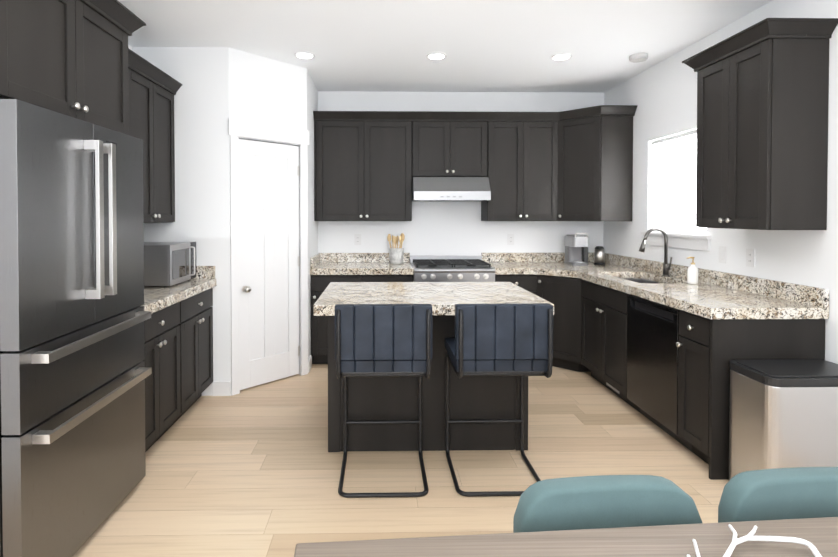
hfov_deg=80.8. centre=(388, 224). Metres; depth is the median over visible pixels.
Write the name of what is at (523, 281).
base cabinet
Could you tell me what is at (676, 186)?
window
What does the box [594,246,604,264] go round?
milk frother
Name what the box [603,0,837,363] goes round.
wall
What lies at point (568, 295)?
base cabinet
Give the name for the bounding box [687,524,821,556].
decor
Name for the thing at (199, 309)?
base cabinet
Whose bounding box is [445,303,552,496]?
stool
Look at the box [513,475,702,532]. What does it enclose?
dining chair
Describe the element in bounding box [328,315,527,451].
kitchen island
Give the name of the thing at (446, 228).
wall
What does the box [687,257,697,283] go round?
soap dispenser
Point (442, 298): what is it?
island countertop
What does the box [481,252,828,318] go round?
countertop
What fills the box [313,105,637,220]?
upper cabinet
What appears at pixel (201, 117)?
wall
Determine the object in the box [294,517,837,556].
dining table
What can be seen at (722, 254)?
electrical outlet
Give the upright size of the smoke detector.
0.040 m
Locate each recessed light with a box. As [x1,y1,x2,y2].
[294,52,314,58]
[426,52,446,59]
[550,53,571,60]
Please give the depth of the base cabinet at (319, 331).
4.62 m
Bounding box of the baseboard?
[212,355,311,395]
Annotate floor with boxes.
[73,364,728,556]
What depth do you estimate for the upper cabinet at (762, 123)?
2.63 m
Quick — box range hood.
[412,177,490,201]
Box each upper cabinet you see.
[0,0,181,222]
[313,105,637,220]
[682,18,837,229]
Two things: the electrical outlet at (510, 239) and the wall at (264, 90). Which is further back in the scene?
the electrical outlet at (510, 239)
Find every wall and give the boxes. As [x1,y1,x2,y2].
[132,47,229,395]
[229,48,306,380]
[307,70,317,358]
[318,91,603,255]
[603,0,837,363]
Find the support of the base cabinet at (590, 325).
on the floor
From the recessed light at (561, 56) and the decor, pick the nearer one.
the decor
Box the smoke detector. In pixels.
[629,53,647,62]
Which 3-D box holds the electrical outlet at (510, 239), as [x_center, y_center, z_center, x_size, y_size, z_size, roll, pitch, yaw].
[1.306,0.165,5.253,0.072,0.116,0.008,0,1,-1]
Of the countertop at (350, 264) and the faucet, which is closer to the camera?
the faucet
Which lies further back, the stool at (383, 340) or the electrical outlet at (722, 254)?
the electrical outlet at (722, 254)
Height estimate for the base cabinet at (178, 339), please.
0.870 m
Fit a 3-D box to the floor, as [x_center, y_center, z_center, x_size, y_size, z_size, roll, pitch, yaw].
[0.212,1.423,1.396,4.635,0.050,8.020,0,1,-1]
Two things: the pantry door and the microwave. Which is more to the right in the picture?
the pantry door
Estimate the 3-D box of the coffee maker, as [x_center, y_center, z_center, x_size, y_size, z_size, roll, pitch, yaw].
[1.919,0.247,4.967,0.214,0.324,0.268,0,1,-1]
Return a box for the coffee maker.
[564,233,588,265]
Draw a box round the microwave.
[144,242,195,286]
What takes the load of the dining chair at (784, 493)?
on the floor
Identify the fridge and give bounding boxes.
[0,99,151,556]
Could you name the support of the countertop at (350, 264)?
on the base cabinet at (319, 331)
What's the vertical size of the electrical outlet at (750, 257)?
0.116 m
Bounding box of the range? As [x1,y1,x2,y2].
[410,255,494,281]
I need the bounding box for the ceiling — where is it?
[118,0,771,92]
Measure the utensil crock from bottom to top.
0.314 m
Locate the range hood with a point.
(450, 189)
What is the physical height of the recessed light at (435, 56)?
0.008 m
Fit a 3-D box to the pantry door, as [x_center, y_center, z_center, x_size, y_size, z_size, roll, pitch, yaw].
[-1.014,0.326,4.158,0.457,2.029,0.464,0,1,-1]
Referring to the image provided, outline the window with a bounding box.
[641,129,711,250]
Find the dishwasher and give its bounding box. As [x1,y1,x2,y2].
[627,295,691,451]
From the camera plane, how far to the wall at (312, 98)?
4.63 m
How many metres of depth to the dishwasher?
3.20 m
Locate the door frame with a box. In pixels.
[228,118,308,395]
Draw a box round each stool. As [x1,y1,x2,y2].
[335,304,431,497]
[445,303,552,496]
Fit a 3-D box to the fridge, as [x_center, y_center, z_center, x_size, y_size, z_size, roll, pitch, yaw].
[-1.591,0.476,2.135,0.746,1.820,0.905,0,1,-1]
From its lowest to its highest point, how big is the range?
1.000 m
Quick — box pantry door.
[239,139,299,389]
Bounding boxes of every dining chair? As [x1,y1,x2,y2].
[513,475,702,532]
[718,467,837,522]
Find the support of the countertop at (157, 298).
on the base cabinet at (178, 339)
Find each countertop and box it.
[141,266,216,313]
[310,253,413,274]
[313,282,553,315]
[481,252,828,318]
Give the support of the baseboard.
attached to the wall at (264, 90)
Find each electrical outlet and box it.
[354,234,360,244]
[507,234,513,244]
[719,246,725,262]
[746,249,754,266]
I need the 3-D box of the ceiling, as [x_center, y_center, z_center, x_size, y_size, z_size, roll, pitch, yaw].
[0.212,-1.367,1.351,4.635,0.050,8.020,0,1,-1]
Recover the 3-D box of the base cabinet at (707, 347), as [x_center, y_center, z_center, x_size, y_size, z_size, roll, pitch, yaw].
[2.040,0.940,2.796,0.615,0.870,0.306,0,1,-1]
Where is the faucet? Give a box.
[639,228,671,276]
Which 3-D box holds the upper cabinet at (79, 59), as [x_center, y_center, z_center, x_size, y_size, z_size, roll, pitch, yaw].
[-1.638,-0.534,2.724,0.677,1.080,2.242,0,1,-1]
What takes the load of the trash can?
on the floor
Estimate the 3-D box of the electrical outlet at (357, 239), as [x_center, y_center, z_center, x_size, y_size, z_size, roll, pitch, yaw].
[-0.329,0.165,5.222,0.072,0.116,0.008,0,1,-1]
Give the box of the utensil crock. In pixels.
[387,233,404,263]
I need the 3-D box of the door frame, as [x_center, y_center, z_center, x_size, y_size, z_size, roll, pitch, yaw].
[-1.021,0.260,4.168,0.122,2.185,0.774,1,1,44]
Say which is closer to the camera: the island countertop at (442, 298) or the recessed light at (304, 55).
the island countertop at (442, 298)
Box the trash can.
[729,359,837,479]
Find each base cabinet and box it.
[143,299,186,451]
[187,288,212,409]
[311,275,412,363]
[495,274,530,291]
[531,274,590,371]
[587,280,650,381]
[676,310,824,479]

